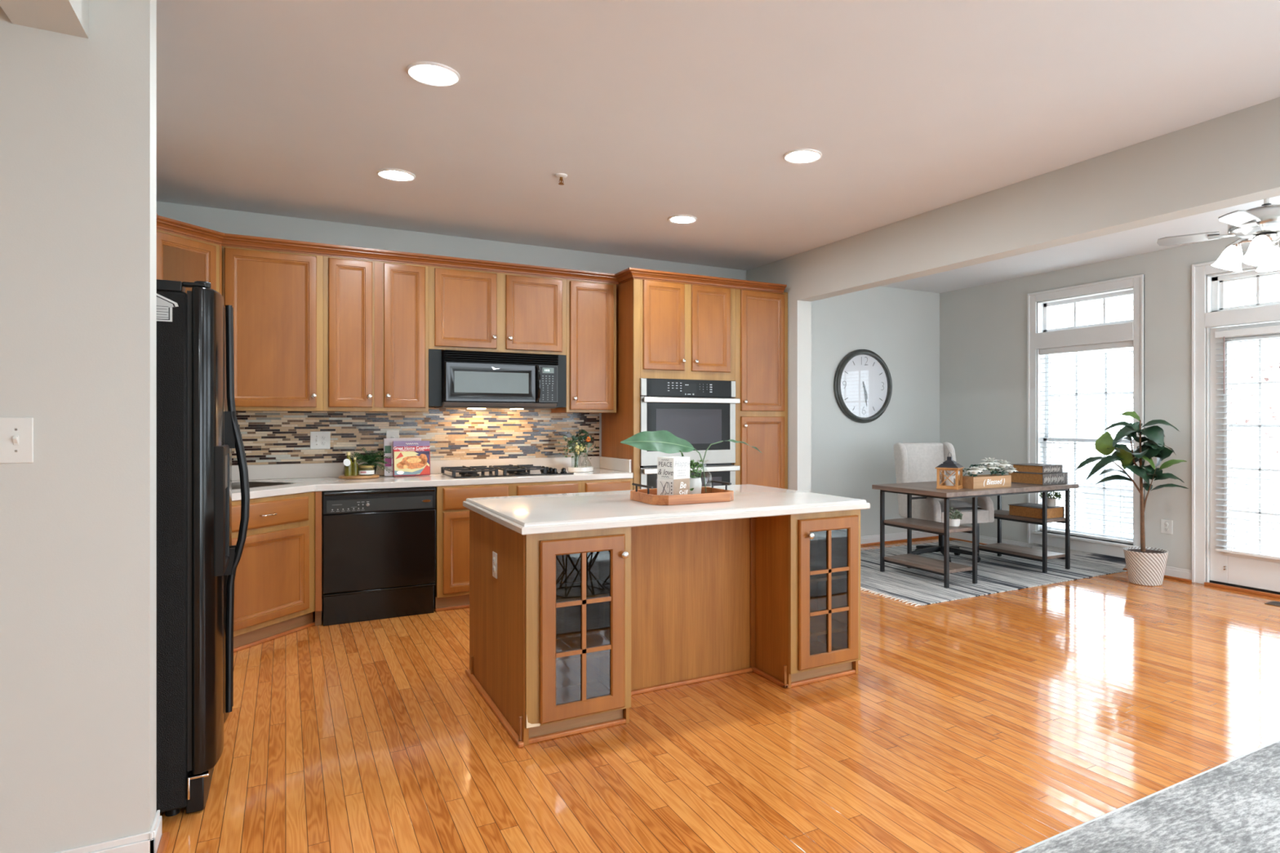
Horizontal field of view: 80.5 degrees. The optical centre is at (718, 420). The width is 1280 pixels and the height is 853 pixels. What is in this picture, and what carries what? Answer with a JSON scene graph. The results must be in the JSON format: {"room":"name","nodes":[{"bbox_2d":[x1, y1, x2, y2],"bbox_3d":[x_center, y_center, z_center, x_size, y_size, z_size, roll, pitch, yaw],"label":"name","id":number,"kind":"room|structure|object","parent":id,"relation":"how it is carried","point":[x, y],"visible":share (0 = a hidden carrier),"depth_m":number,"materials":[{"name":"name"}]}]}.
{"room":"kitchen","nodes":[
{"label":"kitchen","id":0,"kind":"room"},
{"bbox_2d":[0,0,88,38],"bbox_3d":[-1.501,-1.278,-1.095,2.705,0.343,6.000,0,0,-30],"label":"wall","id":1,"kind":"structure","parent":0,"point":[70,17],"depth_m":2.06,"materials":[{"name":"beige paint"}]},
{"bbox_2d":[0,0,156,852],"bbox_3d":[-3.012,-0.062,1.571,2.948,2.775,0.130,0,0,-30],"label":"wall partition","id":2,"kind":"structure","parent":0,"point":[78,114],"depth_m":2.17,"materials":[{"name":"beige paint"}]},
{"bbox_2d":[0,417,33,463],"bbox_3d":[-1.976,0.055,2.081,0.118,0.128,0.021,0,0,-30],"label":"light switch","id":3,"kind":"object","parent":2,"relation":"attached to","point":[16,433],"visible":1,"depth_m":2.10,"materials":[{"name":"beige plastic"}]},
{"bbox_2d":[54,809,161,852],"bbox_3d":[-2.963,1.278,1.599,2.861,0.095,0.156,0,0,-30],"label":"baseboard","id":4,"kind":"structure","parent":2,"relation":"attached to","point":[146,842],"depth_m":2.22,"materials":[{"name":"white paint"}]},
{"bbox_2d":[156,831,169,852],"bbox_3d":[-2.950,1.315,1.595,2.881,0.020,0.176,0,0,-30],"label":"trim","id":5,"kind":"structure","parent":4,"relation":"attached to","point":[165,837],"depth_m":2.33,"materials":[{"name":"brown wood"}]},
{"bbox_2d":[156,201,939,536],"bbox_3d":[-0.773,-0.062,6.750,7.800,2.775,0.150,0,0,-30],"label":"wall","id":6,"kind":"structure","parent":0,"point":[901,326],"depth_m":7.83,"materials":[{"name":"beige paint"}]},
{"bbox_2d":[222,245,323,411],"bbox_3d":[-3.018,-0.598,5.109,0.570,1.065,0.452,0,0,-30],"label":"upper cabinet","id":7,"kind":"object","parent":6,"relation":"attached to","point":[276,298],"visible":0.91,"depth_m":4.96,"materials":[{"name":"brown wood"}]},
{"bbox_2d":[323,255,428,412],"bbox_3d":[-2.479,-0.598,5.420,0.676,1.065,0.452,0,0,-30],"label":"upper cabinet","id":8,"kind":"object","parent":6,"relation":"attached to","point":[375,313],"visible":0.99,"depth_m":5.26,"materials":[{"name":"brown wood"}]},
{"bbox_2d":[231,406,599,465],"bbox_3d":[-2.493,0.057,5.666,3.368,0.504,0.010,0,0,-30],"label":"tile backsplash","id":9,"kind":"structure","parent":6,"relation":"attached to","point":[268,437],"depth_m":5.80,"materials":[{"name":"multicoloured tile"}]},
{"bbox_2d":[310,431,330,448],"bbox_3d":[-2.877,0.143,5.428,0.128,0.128,0.021,0,0,-30],"label":"wall outlet","id":10,"kind":"object","parent":9,"relation":"attached to","point":[318,440],"visible":1,"depth_m":5.43,"materials":[{"name":"beige plastic"}]},
{"bbox_2d":[386,430,399,438],"bbox_3d":[-2.461,0.150,5.674,0.090,0.150,0.010,0,0,-30],"label":"wall outlet","id":11,"kind":"object","parent":9,"relation":"attached to","point":[389,433],"visible":0.43,"depth_m":5.67,"materials":[{"name":"beige plastic"}]},
{"bbox_2d":[428,266,566,355],"bbox_3d":[-1.740,-0.824,5.846,1.030,0.612,0.452,0,0,-30],"label":"upper cabinet","id":12,"kind":"object","parent":6,"relation":"attached to","point":[469,310],"visible":0.98,"depth_m":5.66,"materials":[{"name":"brown wood"}]},
{"bbox_2d":[428,349,566,409],"bbox_3d":[-1.717,-0.303,5.807,1.026,0.428,0.518,0,0,-30],"label":"microwave","id":13,"kind":"object","parent":12,"relation":"attached to","point":[457,379],"visible":1,"depth_m":5.61,"materials":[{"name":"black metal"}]},
{"bbox_2d":[551,279,616,413],"bbox_3d":[-1.110,-0.598,6.209,0.424,1.065,0.452,0,0,-30],"label":"upper cabinet","id":14,"kind":"object","parent":6,"relation":"attached to","point":[591,306],"visible":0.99,"depth_m":6.05,"materials":[{"name":"brown wood"}]},
{"bbox_2d":[833,349,892,422],"bbox_3d":[1.542,-0.365,7.961,0.784,0.784,0.062,0,0,-30],"label":"wall clock","id":15,"kind":"object","parent":6,"relation":"attached to","point":[863,383],"visible":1,"depth_m":7.95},
{"bbox_2d":[860,530,938,543],"bbox_3d":[1.460,1.278,7.943,2.440,0.095,0.013,0,0,-30],"label":"baseboard","id":16,"kind":"structure","parent":6,"relation":"attached to","point":[901,535],"depth_m":8.20,"materials":[{"name":"white paint"}]},
{"bbox_2d":[860,535,938,546],"bbox_3d":[1.468,1.315,7.928,2.440,0.020,0.020,0,0,-30],"label":"trim","id":17,"kind":"structure","parent":6,"relation":"attached to","point":[936,536],"depth_m":8.21,"materials":[{"name":"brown wood"}]},
{"bbox_2d":[156,0,1279,293],"bbox_3d":[0.681,-1.500,2.123,10.100,0.100,9.800,0,0,-30],"label":"ceiling","id":18,"kind":"structure","parent":0,"point":[651,112],"depth_m":3.47,"materials":[{"name":"paint"}]},
{"bbox_2d":[377,168,415,181],"bbox_3d":[-1.899,-1.444,4.428,0.210,0.011,0.210,0,0,-30],"label":"recessed light","id":19,"kind":"object","parent":18,"relation":"in","point":[397,175],"visible":1,"depth_m":4.41,"materials":[{"name":"white"}]},
{"bbox_2d":[406,61,460,86],"bbox_3d":[-1.191,-1.444,3.139,0.210,0.011,0.210,0,0,-30],"label":"recessed light","id":20,"kind":"object","parent":18,"relation":"in","point":[433,73],"visible":1,"depth_m":3.12,"materials":[{"name":"white"}]},
{"bbox_2d":[667,214,697,223],"bbox_3d":[-0.261,-1.444,5.401,0.210,0.011,0.210,0,0,-30],"label":"recessed light","id":21,"kind":"object","parent":18,"relation":"in","point":[678,219],"visible":1,"depth_m":5.38,"materials":[{"name":"white"}]},
{"bbox_2d":[783,148,822,163],"bbox_3d":[0.458,-1.444,4.113,0.210,0.011,0.210,0,0,-30],"label":"recessed light","id":22,"kind":"object","parent":18,"relation":"in","point":[800,155],"visible":1,"depth_m":4.09,"materials":[{"name":"white"}]},
{"bbox_2d":[1156,198,1279,271],"bbox_3d":[3.356,-1.194,4.607,1.105,0.512,1.118,0,0,-30],"label":"ceiling fan","id":23,"kind":"object","parent":18,"relation":"hanging from","point":[1258,228],"visible":0.91,"depth_m":4.57,"materials":[{"name":"silver metal"}]},
{"bbox_2d":[160,537,1279,852],"bbox_3d":[0.681,1.350,2.123,10.100,0.050,9.800,0,0,-30],"label":"floor","id":24,"kind":"structure","parent":0,"point":[1014,721],"depth_m":3.15,"materials":[{"name":"brown wood"}]},
{"bbox_2d":[156,279,249,817],"bbox_3d":[-2.237,0.426,2.761,0.879,1.797,0.912,0,0,-30],"label":"refrigerator","id":25,"kind":"object","parent":24,"relation":"on","point":[197,427],"visible":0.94,"depth_m":2.52,"materials":[{"name":"metal"}]},
{"bbox_2d":[156,293,178,321],"bbox_3d":[-1.855,-0.375,2.460,0.142,0.096,0.004,0,0,-30],"label":"magnet","id":26,"kind":"object","parent":25,"relation":"attached to","point":[164,305],"visible":0.39,"depth_m":2.48,"materials":[{"name":"beige plastic"}]},
{"bbox_2d":[156,306,168,317],"bbox_3d":[-1.844,-0.358,2.465,0.065,0.037,0.002,0,0,-30],"label":"print","id":27,"kind":"object","parent":26,"relation":"attached to","point":[162,311],"depth_m":2.47,"materials":[{"name":"grey"}]},
{"bbox_2d":[231,491,315,652],"bbox_3d":[-2.900,0.891,4.191,1.189,0.868,2.157,0,0,-30],"label":"base cabinet","id":28,"kind":"object","parent":24,"relation":"on","point":[274,582],"visible":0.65,"depth_m":4.52,"materials":[{"name":"brown wood"}]},
{"bbox_2d":[231,456,633,501],"bbox_3d":[-1.949,0.383,4.739,3.390,0.147,2.158,0,0,-30],"label":"countertop","id":29,"kind":"structure","parent":28,"relation":"on","point":[323,477],"depth_m":5.39,"materials":[{"name":"stone"}]},
{"bbox_2d":[231,481,293,489],"bbox_3d":[-3.060,0.517,4.671,0.440,0.216,0.680,0,0,15],"label":"sink","id":30,"kind":"object","parent":29,"relation":"in","point":[235,486],"visible":0.15,"depth_m":4.99,"materials":[{"name":"metal"}]},
{"bbox_2d":[338,474,379,479],"bbox_3d":[-2.571,0.400,5.374,0.264,0.020,0.264,0,0,-30],"label":"serving board","id":31,"kind":"object","parent":29,"relation":"on","point":[375,476],"visible":0.87,"depth_m":5.27,"materials":[{"name":"brown wood"}]},
{"bbox_2d":[342,452,352,475],"bbox_3d":[-2.612,0.306,5.303,0.054,0.167,0.067,0,0,-16],"label":"oil bottle","id":32,"kind":"object","parent":31,"relation":"on","point":[348,463],"visible":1,"depth_m":5.29,"materials":[{"name":"green glass"}]},
{"bbox_2d":[351,457,358,475],"bbox_3d":[-2.577,0.325,5.324,0.042,0.130,0.042,0,0,-30],"label":"oil bottle","id":33,"kind":"object","parent":31,"relation":"on","point":[355,467],"visible":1,"depth_m":5.31,"materials":[{"name":"green glass"}]},
{"bbox_2d":[358,465,374,475],"bbox_3d":[-2.512,0.354,5.362,0.103,0.071,0.104,0,0,-30],"label":"jar","id":34,"kind":"object","parent":31,"relation":"on","point":[363,470],"visible":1,"depth_m":5.32,"materials":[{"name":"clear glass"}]},
{"bbox_2d":[350,447,393,474],"bbox_3d":[-2.499,0.293,5.433,0.295,0.194,0.306,0,0,28],"label":"potted fern","id":35,"kind":"object","parent":31,"relation":"on","point":[371,460],"visible":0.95,"depth_m":5.44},
{"bbox_2d":[361,463,377,474],"bbox_3d":[-2.536,0.352,5.463,0.104,0.075,0.102,0,0,-30],"label":"pot","id":36,"kind":"object","parent":35,"relation":"on","point":[374,464],"depth_m":5.44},
{"bbox_2d":[383,438,421,476],"bbox_3d":[-2.349,0.270,5.591,0.260,0.279,0.064,0,0,-30],"label":"cookbook","id":37,"kind":"object","parent":29,"relation":"on","point":[388,442],"visible":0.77,"depth_m":5.53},
{"bbox_2d":[392,440,430,476],"bbox_3d":[-2.272,0.280,5.563,0.254,0.259,0.060,0,0,-30],"label":"cookbook","id":38,"kind":"object","parent":29,"relation":"on","point":[411,458],"visible":1,"depth_m":5.55,"materials":[{"name":"multicoloured paper"}]},
{"bbox_2d":[394,450,429,474],"bbox_3d":[-2.264,0.313,5.549,0.243,0.171,0.025,0,0,-30],"label":"picture","id":39,"kind":"object","parent":38,"relation":"attached to","point":[406,462],"depth_m":5.55},
{"bbox_2d":[440,464,573,478],"bbox_3d":[-1.623,0.380,5.776,0.896,0.062,0.490,0,0,-30],"label":"cooktop","id":40,"kind":"object","parent":29,"relation":"in","point":[519,469],"visible":1,"depth_m":5.67,"materials":[{"name":"black metal"}]},
{"bbox_2d":[568,466,593,471],"bbox_3d":[-1.117,0.392,6.085,0.200,0.036,0.200,0,0,-30],"label":"round tray","id":41,"kind":"object","parent":29,"relation":"on","point":[580,468],"visible":0.97,"depth_m":6.01,"materials":[{"name":"white ceramic"}]},
{"bbox_3d":[-1.151,0.344,6.065,0.074,0.110,0.074,0,0,-30],"label":"glass vase","id":42,"kind":"object","parent":41,"relation":"on","visible":0},
{"bbox_2d":[558,428,598,467],"bbox_3d":[-1.152,0.222,6.048,0.252,0.339,0.296,0,0,34],"label":"bouquet","id":43,"kind":"object","parent":42,"relation":"in","point":[580,438],"visible":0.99,"depth_m":6.05,"materials":[{"name":"green plant"}]},
{"bbox_2d":[315,491,321,625],"bbox_3d":[-2.587,0.891,4.859,0.037,0.868,0.066,0,0,-30],"label":"filler panel","id":44,"kind":"object","parent":24,"relation":"on","point":[317,494],"visible":0.96,"depth_m":4.83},
{"bbox_2d":[321,486,435,626],"bbox_3d":[-2.405,0.892,5.280,0.690,0.865,0.670,0,0,-30],"label":"dishwasher","id":45,"kind":"object","parent":24,"relation":"on","point":[379,545],"visible":1,"depth_m":5.00,"materials":[{"name":"metal"}]},
{"bbox_2d":[435,604,469,611],"bbox_3d":[-1.333,1.315,5.588,1.470,0.020,0.025,0,0,-30],"label":"trim","id":46,"kind":"structure","parent":24,"relation":"on","point":[467,606],"depth_m":5.27,"materials":[{"name":"brown wood"}]},
{"bbox_2d":[433,480,581,608],"bbox_3d":[-1.653,0.891,5.724,1.040,0.868,0.680,0,0,-30],"label":"base cabinet","id":47,"kind":"object","parent":24,"relation":"on","point":[451,588],"visible":0.42,"depth_m":5.25,"materials":[{"name":"brown wood"}]},
{"bbox_2d":[524,526,631,745],"bbox_3d":[-0.658,0.891,3.296,0.460,0.868,0.412,0,0,-30],"label":"display cabinet","id":48,"kind":"object","parent":24,"relation":"on","point":[578,584],"visible":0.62,"depth_m":3.21,"materials":[{"name":"wood"}]},
{"bbox_2d":[555,579,609,602],"bbox_3d":[-0.679,0.762,3.333,0.428,0.016,0.294,0,0,-30],"label":"shelf","id":49,"kind":"object","parent":48,"relation":"attached to","point":[566,590],"depth_m":3.35,"materials":[{"name":"brown wood"}]},
{"bbox_2d":[555,633,609,664],"bbox_3d":[-0.679,1.017,3.333,0.428,0.016,0.294,0,0,-30],"label":"shelf","id":50,"kind":"object","parent":48,"relation":"attached to","point":[566,642],"depth_m":3.39,"materials":[{"name":"brown wood"}]},
{"bbox_2d":[581,478,632,492],"bbox_3d":[-1.018,0.891,6.090,0.425,0.868,0.680,0,0,-30],"label":"base cabinet","id":51,"kind":"object","parent":24,"relation":"on","point":[608,485],"visible":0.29,"depth_m":5.79,"materials":[{"name":"brown wood"}]},
{"bbox_2d":[465,509,855,747],"bbox_3d":[-0.286,0.891,3.937,1.805,0.868,1.051,0,0,-30],"label":"base cabinet","id":52,"kind":"object","parent":24,"relation":"on","point":[693,584],"visible":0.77,"depth_m":3.74,"materials":[{"name":"wood"}]},
{"bbox_2d":[492,551,497,578],"bbox_3d":[-1.033,0.665,3.462,0.010,0.116,0.072,0,0,-30],"label":"wall outlet","id":53,"kind":"object","parent":52,"relation":"attached to","point":[494,554],"visible":1,"depth_m":3.45,"materials":[{"name":"beige plastic"}]},
{"bbox_2d":[462,484,870,535],"bbox_3d":[-0.287,0.434,3.943,1.810,0.046,1.150,0,0,-30],"label":"countertop","id":54,"kind":"structure","parent":52,"relation":"on","point":[531,514],"depth_m":3.60,"materials":[{"name":"stone"}]},
{"bbox_2d":[630,480,733,505],"bbox_3d":[-0.191,0.366,3.887,0.460,0.088,0.383,0,0,-30],"label":"serving tray","id":55,"kind":"object","parent":54,"relation":"on","point":[650,496],"visible":0.93,"depth_m":3.75,"materials":[{"name":"brown wood"}]},
{"bbox_2d":[657,478,689,495],"bbox_3d":[-0.232,0.346,3.830,0.119,0.105,0.120,0,0,41],"label":"block","id":56,"kind":"object","parent":55,"relation":"on","point":[664,486],"visible":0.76,"depth_m":3.79,"materials":[{"name":"grey"}]},
{"bbox_2d":[657,456,690,479],"bbox_3d":[-0.230,0.239,3.834,0.119,0.108,0.124,0,0,41],"label":"block","id":57,"kind":"object","parent":56,"relation":"on","point":[668,467],"visible":1,"depth_m":3.79,"materials":[{"name":"grey"}]},
{"bbox_2d":[679,450,702,493],"bbox_3d":[-0.143,0.277,3.924,0.112,0.245,0.143,0,0,10],"label":"pot","id":58,"kind":"object","parent":55,"relation":"on","point":[695,484],"visible":0.56,"depth_m":3.90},
{"bbox_3d":[-0.085,0.306,4.025,0.100,0.186,0.100,0,0,-30],"label":"bottle vase","id":59,"kind":"object","parent":55,"relation":"on","visible":0},
{"bbox_2d":[620,430,706,493],"bbox_3d":[-0.268,0.219,3.898,0.485,0.337,0.090,0,0,-26],"label":"leaf","id":60,"kind":"object","parent":59,"relation":"in","point":[662,441],"visible":1,"depth_m":3.89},
{"bbox_2d":[699,439,761,477],"bbox_3d":[0.066,0.245,4.092,0.396,0.284,0.085,0,0,-30],"label":"stem","id":61,"kind":"object","parent":59,"relation":"in","point":[730,440],"visible":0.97,"depth_m":4.08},
{"bbox_2d":[601,278,735,489],"bbox_3d":[-0.425,0.095,6.433,0.935,2.460,0.747,0,0,-30],"label":"tall cabinet","id":62,"kind":"object","parent":24,"relation":"on","point":[665,330],"visible":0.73,"depth_m":6.11,"materials":[{"name":"brown wood"}]},
{"bbox_2d":[640,377,740,488],"bbox_3d":[-0.370,0.300,6.394,0.886,1.270,0.669,0,0,-30],"label":"wall oven","id":63,"kind":"object","parent":62,"relation":"in","point":[701,413],"visible":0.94,"depth_m":6.17,"materials":[{"name":"silver glass"}]},
{"bbox_2d":[735,288,787,488],"bbox_3d":[0.216,0.095,6.802,0.545,2.460,0.747,0,0,-30],"label":"pantry cabinet","id":64,"kind":"object","parent":24,"relation":"on","point":[761,317],"visible":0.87,"depth_m":6.51,"materials":[{"name":"brown wood"}]},
{"bbox_2d":[755,509,860,688],"bbox_3d":[0.471,0.891,3.946,0.445,0.868,0.412,0,0,-30],"label":"display cabinet","id":65,"kind":"object","parent":24,"relation":"on","point":[807,566],"visible":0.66,"depth_m":3.86,"materials":[{"name":"wood"}]},
{"bbox_2d":[809,564,847,582],"bbox_3d":[0.449,0.817,3.983,0.413,0.016,0.294,0,0,-30],"label":"shelf","id":66,"kind":"object","parent":65,"relation":"attached to","point":[839,575],"depth_m":3.94,"materials":[{"name":"brown wood"}]},
{"bbox_2d":[809,614,847,636],"bbox_3d":[0.449,1.092,3.983,0.413,0.016,0.294,0,0,-30],"label":"shelf","id":67,"kind":"object","parent":65,"relation":"attached to","point":[818,624],"depth_m":3.99,"materials":[{"name":"brown wood"}]},
{"bbox_2d":[860,540,1126,606],"bbox_3d":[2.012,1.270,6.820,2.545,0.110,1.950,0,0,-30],"label":"area rug","id":68,"kind":"object","parent":24,"relation":"on","point":[996,574],"visible":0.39,"depth_m":6.47,"materials":[{"name":"fabric"}]},
{"bbox_2d":[893,442,994,562],"bbox_3d":[2.089,0.765,7.127,0.659,1.101,0.785,0,0,-17],"label":"office chair","id":69,"kind":"object","parent":68,"relation":"on","point":[913,462],"visible":0.64,"depth_m":7.21,"materials":[{"name":"beige fabric"}]},
{"bbox_2d":[937,499,985,511],"bbox_3d":[2.131,0.794,7.040,0.464,0.105,0.570,0,0,-17],"label":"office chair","id":70,"kind":"object","parent":69,"relation":"on","point":[962,505],"depth_m":6.87,"materials":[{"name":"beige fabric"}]},
{"bbox_2d":[871,480,1078,588],"bbox_3d":[2.259,0.938,6.601,1.635,0.756,0.855,0,0,-30],"label":"desk","id":71,"kind":"object","parent":68,"relation":"on","point":[923,490],"visible":0.85,"depth_m":6.45,"materials":[{"name":"brown wood"}]},
{"bbox_2d":[884,517,972,533],"bbox_3d":[1.746,0.876,6.309,0.309,0.027,0.704,0,0,-30],"label":"shelf","id":72,"kind":"object","parent":71,"relation":"attached to","point":[915,524],"depth_m":6.24,"materials":[{"name":"brown wood"}]},
{"bbox_2d":[884,553,972,573],"bbox_3d":[1.746,1.196,6.309,0.309,0.027,0.704,0,0,-30],"label":"shelf","id":73,"kind":"object","parent":71,"relation":"attached to","point":[926,564],"depth_m":6.25,"materials":[{"name":"brown wood"}]},
{"bbox_2d":[935,452,964,489],"bbox_3d":[1.905,0.411,6.199,0.190,0.299,0.190,0,0,31],"label":"lantern","id":74,"kind":"object","parent":71,"relation":"on","point":[950,464],"visible":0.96,"depth_m":6.16,"materials":[{"name":"brown wood"}]},
{"bbox_2d":[949,506,963,526],"bbox_3d":[1.924,0.786,6.149,0.147,0.152,0.140,0,0,26],"label":"potted plant","id":75,"kind":"object","parent":71,"relation":"on","point":[954,518],"visible":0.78,"depth_m":6.11,"materials":[{"name":"green plant"}]},
{"bbox_2d":[959,474,1011,488],"bbox_3d":[2.237,0.511,6.311,0.458,0.098,0.156,0,0,-30],"label":"planter box","id":76,"kind":"object","parent":71,"relation":"on","point":[986,481],"visible":0.93,"depth_m":6.23,"materials":[{"name":"brown wood"}]},
{"bbox_2d":[962,464,1010,476],"bbox_3d":[2.237,0.455,6.301,0.507,0.184,0.202,0,0,-30],"label":"greenery","id":77,"kind":"object","parent":76,"relation":"in","point":[995,471],"visible":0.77,"depth_m":6.28,"materials":[{"name":"plant"}]},
{"bbox_2d":[978,542,1065,559],"bbox_3d":[2.772,1.196,6.900,0.302,0.027,0.704,0,0,-30],"label":"shelf","id":78,"kind":"object","parent":71,"relation":"attached to","point":[1030,553],"depth_m":6.84,"materials":[{"name":"brown wood"}]},
{"bbox_2d":[994,509,1065,523],"bbox_3d":[2.772,0.876,6.900,0.302,0.027,0.704,0,0,-30],"label":"shelf","id":79,"kind":"object","parent":71,"relation":"attached to","point":[999,513],"depth_m":6.72,"materials":[{"name":"brown wood"}]},
{"bbox_2d":[1008,502,1064,519],"bbox_3d":[2.851,0.814,6.761,0.290,0.098,0.370,0,0,-30],"label":"book","id":80,"kind":"object","parent":71,"relation":"on","point":[1030,510],"visible":0.91,"depth_m":6.67,"materials":[{"name":"brown paper"}]},
{"bbox_2d":[1039,491,1062,506],"bbox_3d":[2.957,0.688,6.700,0.186,0.152,0.194,0,0,27],"label":"potted plant","id":81,"kind":"object","parent":80,"relation":"on","point":[1051,501],"visible":0.83,"depth_m":6.66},
{"bbox_2d":[1008,471,1067,485],"bbox_3d":[2.856,0.510,6.742,0.350,0.098,0.366,0,0,-32],"label":"book","id":82,"kind":"object","parent":71,"relation":"on","point":[1054,478],"visible":0.86,"depth_m":6.61,"materials":[{"name":"grey paper"}]},
{"bbox_2d":[1013,462,1062,473],"bbox_3d":[2.848,0.427,6.726,0.280,0.068,0.316,0,0,-32],"label":"book","id":83,"kind":"object","parent":82,"relation":"on","point":[1022,468],"visible":0.97,"depth_m":6.63,"materials":[{"name":"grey paper"}]},
{"bbox_2d":[1075,411,1188,586],"bbox_3d":[3.379,0.623,6.121,0.892,1.402,0.410,0,0,-3],"label":"plant","id":84,"kind":"object","parent":24,"relation":"on","point":[1145,566],"visible":1,"depth_m":6.08,"materials":[{"name":"green plant"}]},
{"bbox_2d":[1014,739,1279,852],"bbox_3d":[3.486,1.318,1.161,5.200,0.012,4.533,0,0,-30],"label":"rug","id":85,"kind":"object","parent":24,"relation":"on","point":[1233,806],"visible":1,"depth_m":2.47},
{"bbox_2d":[1204,582,1279,598],"bbox_3d":[4.161,1.314,5.663,0.035,0.022,0.940,0,0,-30],"label":"trim","id":86,"kind":"structure","parent":24,"relation":"on","point":[1260,593],"depth_m":5.82,"materials":[{"name":"brown wood"}]},
{"bbox_2d":[746,97,1279,492],"bbox_3d":[2.671,-0.062,3.247,0.150,2.775,9.360,0,0,-30],"label":"wall","id":87,"kind":"structure","parent":0,"point":[1231,159],"depth_m":4.45,"materials":[{"name":"beige paint"}]},
{"bbox_2d":[939,236,1279,582],"bbox_3d":[4.915,-0.062,4.540,0.150,2.775,9.660,0,0,-30],"label":"wall","id":88,"kind":"structure","parent":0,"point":[984,328],"depth_m":7.57,"materials":[{"name":"beige paint"}]},
{"bbox_2d":[949,537,1191,582],"bbox_3d":[3.183,1.315,7.350,0.020,0.020,2.760,0,0,-30],"label":"trim","id":89,"kind":"structure","parent":88,"relation":"attached to","point":[950,538],"depth_m":6.32,"materials":[{"name":"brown wood"}]},
{"bbox_2d":[949,532,1191,579],"bbox_3d":[3.197,1.278,7.358,0.013,0.095,2.760,0,0,-30],"label":"baseboard","id":90,"kind":"structure","parent":88,"relation":"attached to","point":[1171,571],"depth_m":7.65,"materials":[{"name":"white paint"}]},
{"bbox_2d":[1027,274,1144,558],"bbox_3d":[3.444,-0.021,7.048,0.195,2.492,1.171,0,0,-30],"label":"window","id":91,"kind":"structure","parent":88,"relation":"attached to","point":[1039,335],"depth_m":7.09,"materials":[{"name":"white paint"}]},
{"bbox_2d":[1039,340,1133,544],"bbox_3d":[3.435,0.193,7.043,0.060,1.795,0.951,0,0,-30],"label":"window blind","id":92,"kind":"object","parent":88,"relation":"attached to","point":[1122,344],"visible":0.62,"depth_m":7.01,"materials":[{"name":"white paint"}]},
{"bbox_2d":[1160,519,1173,534],"bbox_3d":[3.781,0.897,6.348,0.010,0.118,0.098,0,0,-30],"label":"wall outlet","id":93,"kind":"object","parent":88,"relation":"attached to","point":[1166,526],"visible":1,"depth_m":6.34,"materials":[{"name":"beige plastic"}]},
{"bbox_2d":[1191,255,1279,594],"bbox_3d":[4.235,0.025,5.694,0.176,2.600,1.160,0,0,-30],"label":"door","id":94,"kind":"structure","parent":88,"relation":"attached to","point":[1244,571],"depth_m":6.04,"materials":[{"name":"white paint"}]},
{"bbox_2d":[1214,324,1279,559],"bbox_3d":[4.152,0.165,5.667,0.071,1.750,0.755,0,0,-30],"label":"door blind","id":95,"kind":"object","parent":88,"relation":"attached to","point":[1272,329],"visible":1,"depth_m":5.82,"materials":[{"name":"white paint"}]},
{"bbox_3d":[-3.210,-0.062,3.379,0.150,2.775,3.260,0,0,-30],"label":"wall","id":96,"kind":"structure","parent":0,"visible":0},
{"bbox_2d":[156,229,222,295],"bbox_3d":[-3.279,-0.598,4.319,0.665,1.065,1.558,0,0,-30],"label":"upper cabinet","id":97,"kind":"object","parent":96,"relation":"attached to","point":[179,258],"visible":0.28,"depth_m":4.59,"materials":[{"name":"brown wood"}]},
{"bbox_2d":[156,213,786,293],"bbox_3d":[-1.245,-1.154,5.263,4.504,0.070,1.164,0,0,-30],"label":"crown molding","id":98,"kind":"structure","parent":97,"relation":"attached to","point":[163,224],"depth_m":5.45,"materials":[{"name":"brown wood"}]},
{"label":"outside","id":99,"kind":"structure","parent":0,"visible":0},
{"bbox_2d":[1051,446,1279,556],"bbox_3d":[17.737,1.750,15.988,33.300,0.350,50.000,0,0,-30],"label":"outdoor view","id":100,"kind":"structure","parent":99,"point":[1078,451],"depth_m":15.07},
{"bbox_2d":[1048,297,1108,463],"bbox_3d":[7.572,-3.023,17.061,3.174,9.305,2.826,0,0,27],"label":"bare tree","id":101,"kind":"object","parent":100,"relation":"on","point":[1051,308],"visible":0.06,"depth_m":16.98,"materials":[{"name":"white plant"}]},
{"bbox_2d":[1053,300,1111,471],"bbox_3d":[9.259,-4.023,19.651,3.893,11.304,3.264,0,0,-30],"label":"bare tree","id":102,"kind":"object","parent":100,"relation":"on","point":[1063,309],"visible":0.19,"depth_m":20.04,"materials":[{"name":"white plant"}]},
{"bbox_2d":[1084,464,1133,535],"bbox_3d":[4.806,1.050,8.885,0.600,1.050,0.700,0,0,-30],"label":"chair","id":103,"kind":"object","parent":100,"relation":"on","point":[1114,467],"visible":0.31,"depth_m":8.79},
{"bbox_2d":[1048,462,1279,555],"bbox_3d":[5.455,1.060,8.971,0.110,0.930,9.500,0,0,-30],"label":"deck railing","id":104,"kind":"object","parent":100,"relation":"on","point":[1246,481],"visible":0.02,"depth_m":8.31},
{"bbox_2d":[1080,293,1256,355],"bbox_3d":[9.948,-3.523,17.242,3.442,10.305,3.254,0,0,-30],"label":"bare tree","id":105,"kind":"object","parent":100,"relation":"on","point":[1131,296],"visible":0.02,"depth_m":17.12,"materials":[{"name":"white plant"}]},
{"bbox_2d":[1122,276,1276,397],"bbox_3d":[8.213,-2.813,14.197,3.580,8.887,2.611,0,0,7],"label":"bare tree","id":106,"kind":"object","parent":100,"relation":"on","point":[1272,281],"visible":0.03,"depth_m":13.36,"materials":[{"name":"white plant"}]},
{"bbox_2d":[1230,363,1279,469],"bbox_3d":[7.145,0.202,8.459,1.886,2.854,2.968,0,0,-30],"label":"shrub","id":107,"kind":"object","parent":100,"relation":"on","point":[1265,379],"visible":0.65,"depth_m":9.17,"materials":[{"name":"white plant"}]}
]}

